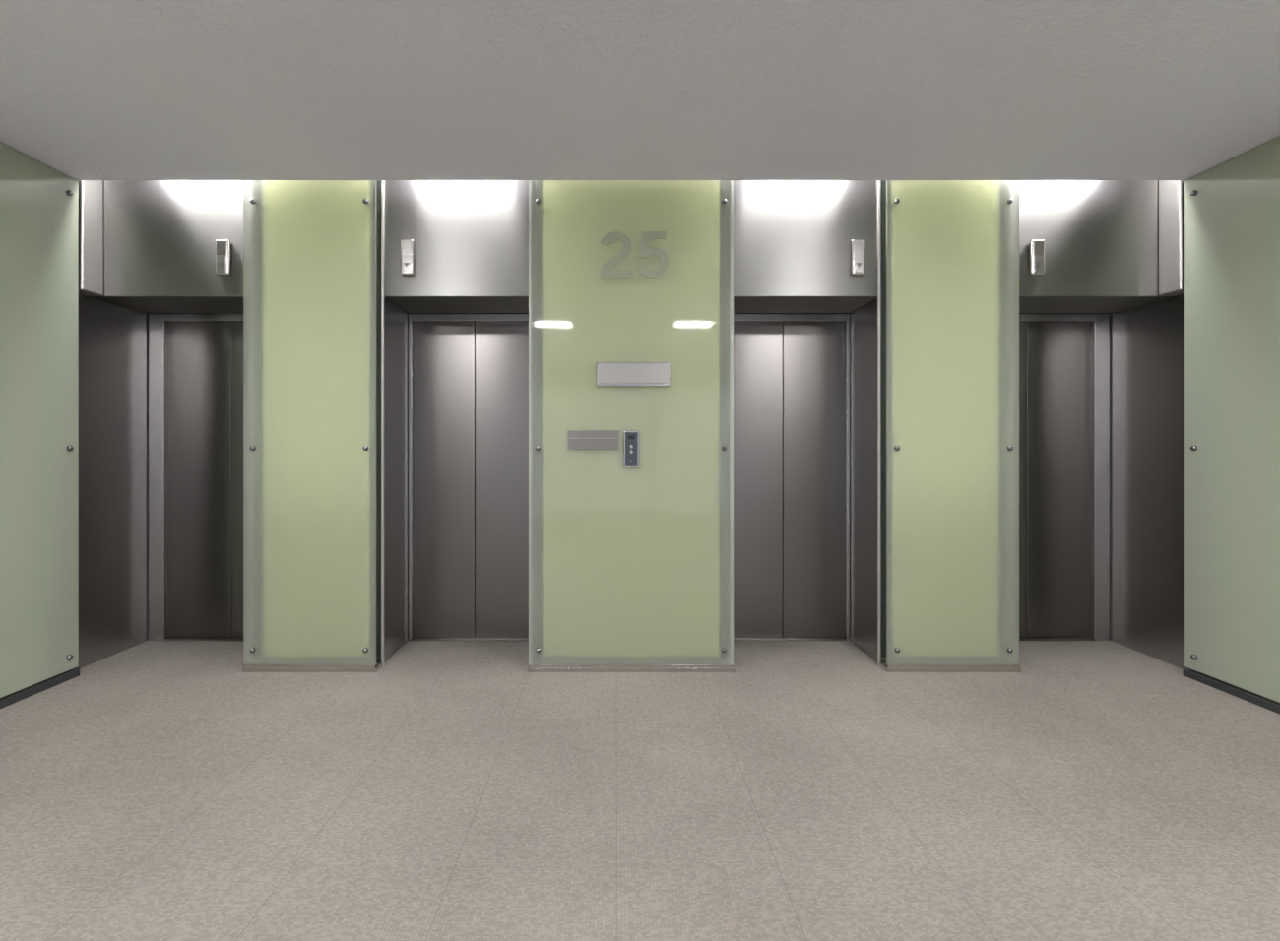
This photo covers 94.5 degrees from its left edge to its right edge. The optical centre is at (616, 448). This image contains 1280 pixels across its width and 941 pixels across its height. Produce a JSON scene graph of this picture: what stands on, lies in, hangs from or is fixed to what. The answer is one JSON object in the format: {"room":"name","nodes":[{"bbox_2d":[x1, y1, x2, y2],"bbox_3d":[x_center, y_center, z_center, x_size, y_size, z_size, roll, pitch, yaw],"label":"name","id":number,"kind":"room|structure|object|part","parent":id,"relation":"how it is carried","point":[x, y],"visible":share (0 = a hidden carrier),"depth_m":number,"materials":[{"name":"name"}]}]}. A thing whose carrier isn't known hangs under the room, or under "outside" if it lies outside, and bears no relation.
{"room":"lobby","nodes":[
{"label":"lobby","id":0,"kind":"room"},
{"bbox_2d":[81,294,157,640],"bbox_3d":[-3.735,-0.135,0.258,0.150,3.269,8.915,0,0,0],"label":"wall","id":1,"kind":"structure","parent":0,"point":[82,294],"depth_m":4.61,"materials":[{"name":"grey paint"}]},
{"bbox_2d":[0,141,79,708],"bbox_3d":[-3.594,-0.133,1.450,0.130,3.266,4.900,0,0,0],"label":"glass panel","id":2,"kind":"object","parent":1,"relation":"attached to","point":[39,203],"visible":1,"depth_m":3.61,"materials":[{"name":"green glass"}]},
{"bbox_3d":[-3.587,1.477,1.450,0.094,0.046,4.900,0,0,0],"label":"rail","id":3,"kind":"part","parent":2,"relation":"part of","materials":[{"name":"grey metal"}]},
{"bbox_2d":[77,180,103,296],"bbox_3d":[-3.599,-1.664,3.998,0.119,1.228,0.166,0,0,0],"label":"trim","id":4,"kind":"structure","parent":1,"relation":"attached to","point":[91,192],"depth_m":3.98,"materials":[{"name":"silver metal"}]},
{"bbox_2d":[74,294,146,668],"bbox_3d":[-3.652,0.226,4.242,0.013,2.548,0.685,0,0,0],"label":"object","id":5,"kind":"object","parent":1,"relation":"attached to","point":[112,338],"depth_m":4.29,"materials":[{"name":"silver metal"}]},
{"bbox_2d":[147,314,243,640],"bbox_3d":[-3.073,0.227,4.655,1.142,2.547,0.120,0,0,0],"label":"elevator door","id":6,"kind":"structure","parent":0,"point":[195,361],"depth_m":4.64,"materials":[{"name":"silver metal"}]},
{"bbox_3d":[-3.286,0.239,4.662,0.508,2.498,0.035,0,0,0],"label":"panel","id":7,"kind":"part","parent":6,"relation":"part of","materials":[{"name":"silver metal"}]},
{"bbox_3d":[-3.030,1.495,4.653,0.980,0.010,0.116,0,0,0],"label":"sill","id":8,"kind":"part","parent":6,"relation":"part of","materials":[{"name":"silver metal"}]},
{"bbox_3d":[-2.774,0.239,4.662,0.508,2.498,0.035,0,0,0],"label":"panel","id":9,"kind":"part","parent":6,"relation":"part of","materials":[{"name":"silver metal"}]},
{"bbox_2d":[88,180,528,313],"bbox_3d":[-2.123,-1.664,4.333,3.071,1.228,0.503,0,0,0],"label":"header panel","id":10,"kind":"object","parent":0,"point":[471,237],"depth_m":4.08,"materials":[{"name":"silver metal"}]},
{"bbox_2d":[215,239,230,275],"bbox_3d":[-2.705,-1.312,4.061,0.096,0.250,0.042,0,0,0],"label":"lantern","id":11,"kind":"object","parent":10,"relation":"attached to","point":[223,246],"visible":1,"depth_m":4.05,"materials":[{"name":"grey metal"}]},
{"bbox_2d":[381,180,383,666],"bbox_3d":[-1.611,-0.389,4.073,0.018,3.778,0.018,0,0,0],"label":"trim","id":12,"kind":"structure","parent":10,"relation":"attached to","point":[382,181],"depth_m":4.06,"materials":[{"name":"silver metal"}]},
{"bbox_2d":[376,297,413,662],"bbox_3d":[-2.060,-0.389,4.402,0.880,3.778,0.645,0,0,0],"label":"door jamb","id":13,"kind":"object","parent":10,"relation":"attached to","point":[396,319],"visible":0.14,"depth_m":4.35,"materials":[{"name":"silver metal"}]},
{"bbox_2d":[408,314,528,640],"bbox_3d":[-1.103,0.227,4.655,1.031,2.547,0.120,0,0,0],"label":"elevator door","id":14,"kind":"structure","parent":13,"relation":"attached to","point":[469,373],"depth_m":4.64,"materials":[{"name":"silver metal"}]},
{"bbox_3d":[-1.361,0.239,4.662,0.498,2.498,0.035,0,0,0],"label":"panel","id":15,"kind":"part","parent":14,"relation":"part of","materials":[{"name":"silver metal"}]},
{"bbox_3d":[-1.113,1.495,4.653,0.955,0.010,0.116,0,0,0],"label":"sill","id":16,"kind":"part","parent":14,"relation":"part of","materials":[{"name":"silver metal"}]},
{"bbox_3d":[-0.862,0.239,4.662,0.493,2.498,0.035,0,0,0],"label":"panel","id":17,"kind":"part","parent":14,"relation":"part of","materials":[{"name":"silver metal"}]},
{"bbox_2d":[400,239,414,275],"bbox_3d":[-1.435,-1.312,4.061,0.096,0.250,0.042,0,0,0],"label":"lantern","id":18,"kind":"object","parent":10,"relation":"attached to","point":[407,245],"visible":1,"depth_m":4.05,"materials":[{"name":"grey metal"}]},
{"bbox_2d":[157,313,1099,314],"bbox_3d":[0.100,-0.390,4.795,7.820,3.780,0.120,0,0,0],"label":"wall","id":19,"kind":"structure","parent":0,"point":[158,313],"depth_m":4.74,"materials":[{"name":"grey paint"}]},
{"bbox_2d":[733,314,849,640],"bbox_3d":[1.302,0.227,4.655,1.031,2.547,0.120,0,0,0],"label":"elevator door","id":20,"kind":"structure","parent":19,"relation":"in","point":[792,371],"depth_m":4.64,"materials":[{"name":"silver metal"}]},
{"bbox_3d":[1.062,0.239,4.662,0.493,2.498,0.035,0,0,0],"label":"panel","id":21,"kind":"part","parent":20,"relation":"part of","materials":[{"name":"silver metal"}]},
{"bbox_3d":[1.312,1.495,4.653,0.955,0.010,0.116,0,0,0],"label":"sill","id":22,"kind":"part","parent":20,"relation":"part of","materials":[{"name":"silver metal"}]},
{"bbox_3d":[1.561,0.239,4.662,0.498,2.498,0.035,0,0,0],"label":"panel","id":23,"kind":"part","parent":20,"relation":"part of","materials":[{"name":"silver metal"}]},
{"bbox_2d":[0,640,1279,940],"bbox_3d":[0.100,1.550,0.233,7.920,0.100,9.265,0,0,0],"label":"floor","id":24,"kind":"structure","parent":0,"point":[160,791],"depth_m":2.53,"materials":[{"name":"carpet"}]},
{"bbox_2d":[241,180,382,672],"bbox_3d":[-2.060,-0.180,4.012,0.904,3.360,0.136,0,0,0],"label":"glass panel","id":25,"kind":"object","parent":24,"relation":"on","point":[312,248],"visible":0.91,"depth_m":3.96,"materials":[{"name":"green glass"}]},
{"bbox_3d":[-2.060,1.474,4.009,0.904,0.052,0.108,0,0,0],"label":"rail","id":26,"kind":"part","parent":25,"relation":"part of","materials":[{"name":"silver metal"}]},
{"bbox_2d":[879,180,1021,672],"bbox_3d":[2.260,-0.180,4.012,0.904,3.360,0.136,0,0,0],"label":"glass panel","id":27,"kind":"object","parent":24,"relation":"on","point":[949,249],"visible":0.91,"depth_m":3.96,"materials":[{"name":"green glass"}]},
{"bbox_3d":[2.260,1.474,4.009,0.904,0.052,0.108,0,0,0],"label":"rail","id":28,"kind":"part","parent":27,"relation":"part of","materials":[{"name":"silver metal"}]},
{"bbox_2d":[0,0,1279,180],"bbox_3d":[0.100,-2.075,-0.250,7.920,0.610,8.300,0,0,0],"label":"ceiling","id":29,"kind":"structure","parent":0,"point":[91,90],"depth_m":2.89,"materials":[{"name":"white paint"}]},
{"bbox_2d":[733,180,1172,313],"bbox_3d":[2.322,-1.664,4.333,3.071,1.228,0.503,0,0,0],"label":"header panel","id":30,"kind":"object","parent":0,"point":[792,238],"depth_m":4.08,"materials":[{"name":"silver metal"}]},
{"bbox_2d":[850,239,864,275],"bbox_3d":[1.660,-1.312,4.061,0.096,0.250,0.042,0,0,0],"label":"lantern","id":31,"kind":"object","parent":30,"relation":"attached to","point":[857,245],"visible":1,"depth_m":4.05,"materials":[{"name":"grey metal"}]},
{"bbox_2d":[843,297,886,662],"bbox_3d":[2.260,-0.389,4.402,0.880,3.778,0.645,0,0,0],"label":"door jamb","id":32,"kind":"object","parent":30,"relation":"attached to","point":[864,320],"visible":0.14,"depth_m":4.34,"materials":[{"name":"silver metal"}]},
{"bbox_2d":[877,180,880,666],"bbox_3d":[1.811,-0.389,4.073,0.018,3.778,0.018,0,0,0],"label":"trim","id":33,"kind":"structure","parent":30,"relation":"attached to","point":[878,181],"depth_m":4.06,"materials":[{"name":"silver metal"}]},
{"bbox_2d":[1029,239,1044,275],"bbox_3d":[2.895,-1.312,4.061,0.096,0.250,0.042,0,0,0],"label":"lantern","id":34,"kind":"object","parent":30,"relation":"attached to","point":[1037,246],"visible":1,"depth_m":4.05,"materials":[{"name":"grey metal"}]},
{"bbox_2d":[1099,293,1184,640],"bbox_3d":[3.935,-0.135,0.258,0.150,3.269,8.915,0,0,0],"label":"wall","id":35,"kind":"structure","parent":0,"point":[1183,293],"depth_m":4.61,"materials":[{"name":"grey metal"}]},
{"bbox_2d":[1019,314,1110,640],"bbox_3d":[3.273,0.227,4.655,1.142,2.547,0.120,0,0,0],"label":"elevator door","id":36,"kind":"structure","parent":35,"relation":"attached to","point":[1064,359],"depth_m":4.64,"materials":[{"name":"silver metal"}]},
{"bbox_3d":[2.974,0.239,4.662,0.508,2.498,0.035,0,0,0],"label":"panel","id":37,"kind":"part","parent":36,"relation":"part of","materials":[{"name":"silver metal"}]},
{"bbox_3d":[3.230,1.495,4.653,0.980,0.010,0.116,0,0,0],"label":"sill","id":38,"kind":"part","parent":36,"relation":"part of","materials":[{"name":"silver metal"}]},
{"bbox_3d":[3.486,0.239,4.662,0.508,2.498,0.035,0,0,0],"label":"panel","id":39,"kind":"part","parent":36,"relation":"part of","materials":[{"name":"silver metal"}]},
{"bbox_2d":[1112,294,1188,669],"bbox_3d":[3.853,0.226,4.242,0.013,2.548,0.685,0,0,0],"label":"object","id":40,"kind":"object","parent":35,"relation":"attached to","point":[1148,340],"depth_m":4.27,"materials":[{"name":"silver metal"}]},
{"bbox_2d":[1158,180,1185,296],"bbox_3d":[3.800,-1.664,3.998,0.119,1.228,0.166,0,0,0],"label":"trim","id":41,"kind":"structure","parent":35,"relation":"attached to","point":[1171,192],"depth_m":3.98,"materials":[{"name":"silver metal"}]},
{"bbox_2d":[1183,135,1279,713],"bbox_3d":[3.794,-0.133,1.450,0.130,3.266,4.900,0,0,0],"label":"glass panel","id":42,"kind":"object","parent":35,"relation":"attached to","point":[1232,208],"visible":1,"depth_m":3.58,"materials":[{"name":"green glass"}]},
{"bbox_3d":[3.787,1.477,1.450,0.094,0.046,4.900,0,0,0],"label":"rail","id":43,"kind":"part","parent":42,"relation":"part of","materials":[{"name":"grey metal"}]},
{"bbox_3d":[0.100,-0.389,4.402,1.370,3.778,0.645,0,0,0],"label":"wall pier","id":44,"kind":"object","parent":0,"visible":0},
{"bbox_2d":[526,180,735,672],"bbox_3d":[0.100,-0.180,4.012,1.394,3.360,0.136,0,0,0],"label":"glass panel","id":45,"kind":"object","parent":44,"relation":"attached to","point":[631,568],"visible":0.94,"depth_m":3.96,"materials":[{"name":"green glass"}]},
{"bbox_2d":[567,430,619,449],"bbox_3d":[-0.155,-0.055,3.955,0.345,0.130,0.018,0,0,0],"label":"sign plate","id":46,"kind":"object","parent":45,"relation":"attached to","point":[576,439],"visible":1,"depth_m":3.95,"materials":[{"name":"silver metal"}]},
{"bbox_2d":[623,430,639,466],"bbox_3d":[0.100,0.003,3.951,0.106,0.244,0.027,0,0,0],"label":"panel","id":47,"kind":"object","parent":45,"relation":"attached to","point":[630,437],"visible":1,"depth_m":3.94,"materials":[{"name":"grey metal"}]},
{"bbox_3d":[0.100,1.474,4.009,1.394,0.052,0.108,0,0,0],"label":"rail","id":48,"kind":"part","parent":45,"relation":"part of","materials":[{"name":"silver metal"}]},
{"bbox_2d":[596,362,669,386],"bbox_3d":[0.113,-0.495,3.955,0.490,0.160,0.018,0,0,0],"label":"sign plate","id":49,"kind":"object","parent":45,"relation":"attached to","point":[608,374],"visible":1,"depth_m":3.95,"materials":[{"name":"silver metal"}]},
{"bbox_2d":[599,231,668,277],"bbox_3d":[0.121,-1.299,3.963,0.460,0.312,0.004,0,0,0],"label":"number sign","id":50,"kind":"object","parent":45,"relation":"attached to","point":[606,271],"visible":1,"depth_m":3.96,"materials":[{"name":"grey plastic"}]}
]}

